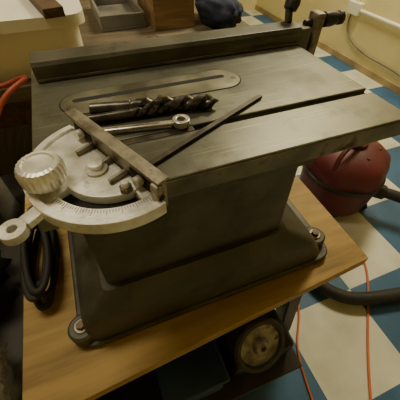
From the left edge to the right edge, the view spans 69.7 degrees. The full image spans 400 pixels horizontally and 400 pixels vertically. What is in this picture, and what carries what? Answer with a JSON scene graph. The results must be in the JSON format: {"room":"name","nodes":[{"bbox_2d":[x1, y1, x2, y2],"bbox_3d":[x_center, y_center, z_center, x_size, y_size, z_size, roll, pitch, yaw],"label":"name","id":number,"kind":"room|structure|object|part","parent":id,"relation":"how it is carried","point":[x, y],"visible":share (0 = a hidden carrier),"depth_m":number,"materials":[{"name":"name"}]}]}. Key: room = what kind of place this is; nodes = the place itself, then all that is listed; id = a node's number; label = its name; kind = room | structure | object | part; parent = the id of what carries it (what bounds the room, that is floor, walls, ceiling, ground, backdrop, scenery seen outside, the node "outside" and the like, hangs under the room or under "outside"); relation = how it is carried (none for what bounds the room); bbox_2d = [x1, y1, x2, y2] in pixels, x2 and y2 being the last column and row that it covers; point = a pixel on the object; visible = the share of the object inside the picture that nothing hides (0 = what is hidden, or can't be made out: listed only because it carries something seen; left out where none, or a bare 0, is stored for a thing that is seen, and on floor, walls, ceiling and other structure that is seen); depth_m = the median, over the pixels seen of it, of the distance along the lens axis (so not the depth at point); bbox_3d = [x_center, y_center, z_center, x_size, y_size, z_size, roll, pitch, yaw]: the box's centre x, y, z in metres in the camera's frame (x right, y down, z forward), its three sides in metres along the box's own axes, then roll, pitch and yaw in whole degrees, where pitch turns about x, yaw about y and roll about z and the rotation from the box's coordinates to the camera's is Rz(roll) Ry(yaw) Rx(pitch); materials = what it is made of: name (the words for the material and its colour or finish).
{"room":"workshop","nodes":[
{"label":"workshop","id":0,"kind":"room"},
{"bbox_2d":[238,0,256,10],"bbox_3d":[-1.088,-2.594,2.055,3.760,2.400,0.100,-16,50,-15],"label":"wall","id":1,"kind":"structure","parent":0,"point":[247,4],"depth_m":3.33,"materials":[{"name":"beige paint"}]},
{"bbox_2d":[235,9,399,399],"bbox_3d":[-0.227,-0.103,1.490,3.960,0.050,4.900,-16,50,-15],"label":"floor","id":2,"kind":"structure","parent":0,"point":[332,344],"depth_m":0.99,"materials":[{"name":"tile"}]},
{"bbox_2d":[0,174,24,399],"bbox_3d":[-0.740,0.474,0.662,0.780,0.400,0.950,-16,50,-15],"label":"tool cart","id":3,"kind":"object","parent":2,"relation":"on","point":[11,292],"visible":0.13,"depth_m":0.62,"materials":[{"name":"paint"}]},
{"bbox_2d":[0,177,19,225],"bbox_3d":[-0.549,-0.014,0.734,0.106,0.148,0.106,-16,50,-15],"label":"paint can","id":4,"kind":"object","parent":3,"relation":"on","point":[9,206],"visible":0.84,"depth_m":0.75,"materials":[{"name":"grey metal"}]},
{"bbox_2d":[0,342,22,399],"bbox_3d":[-0.376,0.297,0.416,0.171,0.212,0.222,-28,54,-23],"label":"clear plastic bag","id":5,"kind":"object","parent":3,"relation":"on","point":[10,387],"visible":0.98,"depth_m":0.48,"materials":[{"name":"plastic"}]},
{"bbox_2d":[0,0,249,175],"bbox_3d":[-0.628,-0.510,1.376,1.470,0.650,1.180,-16,50,-15],"label":"workbench","id":6,"kind":"object","parent":2,"relation":"on","point":[16,114],"visible":0.02,"depth_m":1.04,"materials":[{"name":"brown wood"}]},
{"bbox_2d":[0,75,27,114],"bbox_3d":[-0.569,-0.176,0.681,0.350,0.148,0.166,-16,50,-15],"label":"cable","id":7,"kind":"object","parent":6,"relation":"on","point":[16,82],"visible":1,"depth_m":0.69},
{"bbox_2d":[0,124,31,175],"bbox_3d":[-0.633,-0.428,1.457,1.360,0.020,1.050,-16,50,-15],"label":"shelf","id":8,"kind":"object","parent":6,"relation":"attached to","point":[15,142],"depth_m":1.27,"materials":[{"name":"brown wood"}]},
{"bbox_2d":[0,0,84,82],"bbox_3d":[-0.779,-0.628,0.941,0.710,0.149,0.920,-16,50,-15],"label":"storage bin","id":9,"kind":"object","parent":6,"relation":"on","point":[24,30],"visible":0.75,"depth_m":0.71,"materials":[{"name":"beige plastic"}]},
{"bbox_2d":[29,0,64,18],"bbox_3d":[-0.570,-0.701,0.894,0.045,0.020,0.868,-25,54,-22],"label":"wooden plank","id":10,"kind":"object","parent":9,"relation":"on","point":[49,9],"visible":1,"depth_m":0.66,"materials":[{"name":"brown wood"}]},
{"bbox_2d":[90,0,145,31],"bbox_3d":[-0.327,-0.739,1.117,0.160,0.049,0.300,-16,50,-15],"label":"tray","id":11,"kind":"object","parent":6,"relation":"on","point":[111,15],"visible":1,"depth_m":1.05,"materials":[{"name":"grey plastic"}]},
{"bbox_2d":[137,0,193,30],"bbox_3d":[-0.139,-0.755,1.101,0.150,0.099,0.265,-16,50,-15],"label":"wooden box","id":12,"kind":"object","parent":6,"relation":"on","point":[160,14],"visible":0.85,"depth_m":1.02,"materials":[{"name":"brown wood"}]},
{"bbox_2d":[195,0,243,28],"bbox_3d":[0.063,-0.727,1.074,0.154,0.109,0.290,-16,50,-15],"label":"jeans","id":13,"kind":"object","parent":6,"relation":"on","point":[220,14],"visible":0.98,"depth_m":1.00,"materials":[{"name":"fabric"}]},
{"bbox_2d":[95,295,301,399],"bbox_3d":[-0.051,0.210,0.878,0.710,0.450,0.700,-16,50,-15],"label":"stand","id":14,"kind":"object","parent":2,"relation":"on","point":[258,352],"visible":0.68,"depth_m":0.66,"materials":[{"name":"paint"}]},
{"bbox_3d":[-0.073,0.286,0.740,0.150,0.015,0.390,-16,50,-15],"label":"stored case lid","id":15,"kind":"part","parent":14,"relation":"part of","materials":[{"name":"blue paint"}]},
{"bbox_2d":[22,175,367,399],"bbox_3d":[-0.052,0.037,0.711,0.696,0.028,0.625,-16,50,-15],"label":"plywood board","id":16,"kind":"object","parent":14,"relation":"on","point":[55,367],"visible":0.31,"depth_m":0.52,"materials":[{"name":"brown wood"}]},
{"bbox_2d":[20,206,60,310],"bbox_3d":[-0.322,0.106,0.574,0.068,0.071,0.230,-16,50,-15],"label":"coiled cable","id":17,"kind":"object","parent":16,"relation":"on","point":[33,289],"visible":0.75,"depth_m":0.54,"materials":[{"name":"black rubber"}]},
{"bbox_2d":[31,45,399,347],"bbox_3d":[-0.026,-0.061,0.564,0.559,0.322,0.417,-16,50,-15],"label":"saw","id":18,"kind":"object","parent":16,"relation":"on","point":[230,226],"visible":0.74,"depth_m":0.44,"materials":[{"name":"metal"}]},
{"bbox_2d":[73,319,85,333],"bbox_3d":[-0.200,0.212,0.484,0.026,0.003,0.026,-16,50,-15],"label":"bolt","id":19,"kind":"object","parent":18,"relation":"in","point":[78,328],"depth_m":0.48,"materials":[{"name":"metal"}]},
{"bbox_2d":[0,108,194,245],"bbox_3d":[-0.098,-0.040,0.305,0.213,0.050,0.163,-7,49,-7],"label":"gauge","id":20,"kind":"object","parent":18,"relation":"on","point":[84,179],"visible":1,"depth_m":0.28,"materials":[{"name":"metal"}]},
{"bbox_3d":[-0.155,0.016,0.268,0.014,0.008,0.019,24,52,19],"label":"ear arm","id":21,"kind":"part","parent":20,"relation":"part of","materials":[{"name":"metal"}]},
{"bbox_3d":[-0.152,-0.027,0.275,0.044,0.023,0.044,-16,50,-15],"label":"clamp knob","id":22,"kind":"part","parent":20,"relation":"part of","materials":[{"name":"metal"}]},
{"bbox_3d":[-0.099,0.004,0.286,0.089,0.003,0.031,2,48,1],"label":"slot shadow plate","id":23,"kind":"part","parent":20,"relation":"part of","materials":[{"name":"metal"}]},
{"bbox_3d":[-0.093,-0.049,0.312,0.167,0.036,0.006,36,57,27],"label":"head plate","id":24,"kind":"part","parent":20,"relation":"part of","materials":[{"name":"metal"}]},
{"bbox_2d":[72,114,189,132],"bbox_3d":[-0.089,-0.094,0.370,0.154,0.009,0.025,-9,49,-9],"label":"wrench","id":25,"kind":"object","parent":18,"relation":"on","point":[179,121],"visible":0.78,"depth_m":0.37,"materials":[{"name":"silver metal"}]},
{"bbox_3d":[-0.089,-0.094,0.370,0.115,0.004,0.008,-9,49,-9],"label":"handle","id":26,"kind":"part","parent":25,"relation":"part of","materials":[{"name":"silver metal"}]},
{"bbox_2d":[86,102,186,122],"bbox_3d":[-0.079,-0.121,0.391,0.145,0.015,0.014,-13,50,-12],"label":"bit","id":27,"kind":"object","parent":18,"relation":"on","point":[136,112],"visible":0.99,"depth_m":0.38,"materials":[{"name":"metal"}]},
{"bbox_3d":[-0.068,-0.172,0.448,0.284,0.001,0.064,-16,50,-15],"label":"insert plate","id":28,"kind":"part","parent":18,"relation":"part of","materials":[{"name":"metal"}]},
{"bbox_2d":[89,93,218,113],"bbox_3d":[-0.061,-0.132,0.399,0.178,0.021,0.021,-6,49,-7],"label":"bit","id":29,"kind":"object","parent":18,"relation":"on","point":[201,101],"visible":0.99,"depth_m":0.39,"materials":[{"name":"metal"}]},
{"bbox_2d":[29,0,345,82],"bbox_3d":[0.011,-0.292,0.542,0.599,0.138,0.064,-16,50,-15],"label":"fence","id":30,"kind":"object","parent":18,"relation":"on","point":[73,62],"visible":0.89,"depth_m":0.51,"materials":[{"name":"metal"}]},
{"bbox_3d":[-0.036,-0.276,0.519,0.492,0.031,0.043,-16,50,-15],"label":"fence rail","id":31,"kind":"part","parent":30,"relation":"part of","materials":[{"name":"metal"}]},
{"bbox_3d":[0.176,-0.367,0.570,0.013,0.033,0.029,0,48,-1],"label":"cam lever","id":32,"kind":"part","parent":30,"relation":"part of","materials":[{"name":"black plastic"}]},
{"bbox_3d":[0.233,-0.337,0.606,0.020,0.105,0.030,-16,50,-15],"label":"clamp post","id":33,"kind":"part","parent":30,"relation":"part of","materials":[{"name":"metal"}]},
{"bbox_3d":[0.272,-0.372,0.588,0.048,0.029,0.029,-16,50,-15],"label":"clamp knob","id":34,"kind":"part","parent":30,"relation":"part of","materials":[{"name":"black plastic"}]},
{"bbox_2d":[148,94,261,165],"bbox_3d":[0.016,-0.098,0.380,0.008,0.004,0.220,35,56,26],"label":"bar","id":35,"kind":"object","parent":18,"relation":"on","point":[206,129],"visible":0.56,"depth_m":0.37,"materials":[{"name":"grey metal"}]},
{"bbox_2d":[309,229,320,238],"bbox_3d":[0.246,0.073,0.618,0.026,0.003,0.026,-16,50,-15],"label":"washer","id":36,"kind":"object","parent":18,"relation":"in","point":[316,233],"depth_m":0.61,"materials":[{"name":"metal"}]},
{"bbox_2d":[101,338,301,399],"bbox_3d":[-0.091,0.301,0.901,0.540,0.015,0.630,-16,50,-15],"label":"shelf","id":37,"kind":"object","parent":14,"relation":"attached to","point":[145,387],"depth_m":0.74,"materials":[{"name":"paint"}]},
{"bbox_3d":[0.119,0.290,0.576,0.095,0.078,0.060,-16,50,-15],"label":"handwheel dish","id":38,"kind":"part","parent":14,"relation":"part of","materials":[{"name":"metal"}]},
{"bbox_3d":[0.267,0.288,0.815,0.078,0.447,0.035,25,52,20],"label":"leg","id":39,"kind":"part","parent":14,"relation":"part of","materials":[{"name":"paint"}]},
{"bbox_2d":[296,305,312,399],"bbox_3d":[0.335,0.490,0.933,0.040,0.007,0.395,2,48,1],"label":"power cord","id":40,"kind":"object","parent":2,"relation":"on","point":[298,323],"visible":0.76,"depth_m":0.93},
{"bbox_2d":[300,141,399,304],"bbox_3d":[0.659,0.008,1.119,0.664,0.381,0.719,-16,50,-15],"label":"shop vacuum","id":41,"kind":"object","parent":2,"relation":"on","point":[343,182],"visible":0.59,"depth_m":1.11,"materials":[{"name":"red plastic"}]},
{"bbox_3d":[0.615,-0.081,1.303,0.330,0.165,0.330,-16,50,-15],"label":"tank","id":42,"kind":"part","parent":41,"relation":"part of","materials":[{"name":"red plastic"}]},
{"bbox_3d":[0.583,-0.180,1.119,0.191,0.133,0.022,-33,57,-27],"label":"carry handle","id":43,"kind":"part","parent":41,"relation":"part of","materials":[{"name":"red plastic"}]},
{"bbox_2d":[364,263,371,399],"bbox_3d":[0.555,0.488,0.939,0.021,0.008,0.673,15,50,12],"label":"extension cord","id":44,"kind":"object","parent":2,"relation":"on","point":[365,265],"visible":0.84,"depth_m":0.95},
{"bbox_2d":[257,0,399,85],"bbox_3d":[1.587,-1.429,1.068,0.100,2.400,4.900,-16,50,-15],"label":"wall","id":45,"kind":"structure","parent":0,"point":[379,40],"depth_m":2.21,"materials":[{"name":"beige paint"}]},
{"bbox_2d":[255,4,399,95],"bbox_3d":[1.516,-0.631,1.929,0.015,0.050,4.700,-16,50,-15],"label":"baseboard","id":46,"kind":"structure","parent":45,"relation":"attached to","point":[383,81],"depth_m":2.36,"materials":[{"name":"paint"}]},
{"bbox_2d":[346,0,399,28],"bbox_3d":[1.614,-1.307,0.799,0.050,1.960,2.380,-16,50,-15],"label":"conduit","id":47,"kind":"object","parent":45,"relation":"attached to","point":[355,7],"visible":1,"depth_m":2.14,"materials":[{"name":"beige plastic"}]},
{"bbox_2d":[347,14,399,76],"bbox_3d":[1.430,-0.914,1.931,0.012,0.249,1.360,-16,50,-15],"label":"cable","id":48,"kind":"object","parent":45,"relation":"attached to","point":[352,42],"visible":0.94,"depth_m":2.23,"materials":[{"name":"grey plastic"}]}
]}

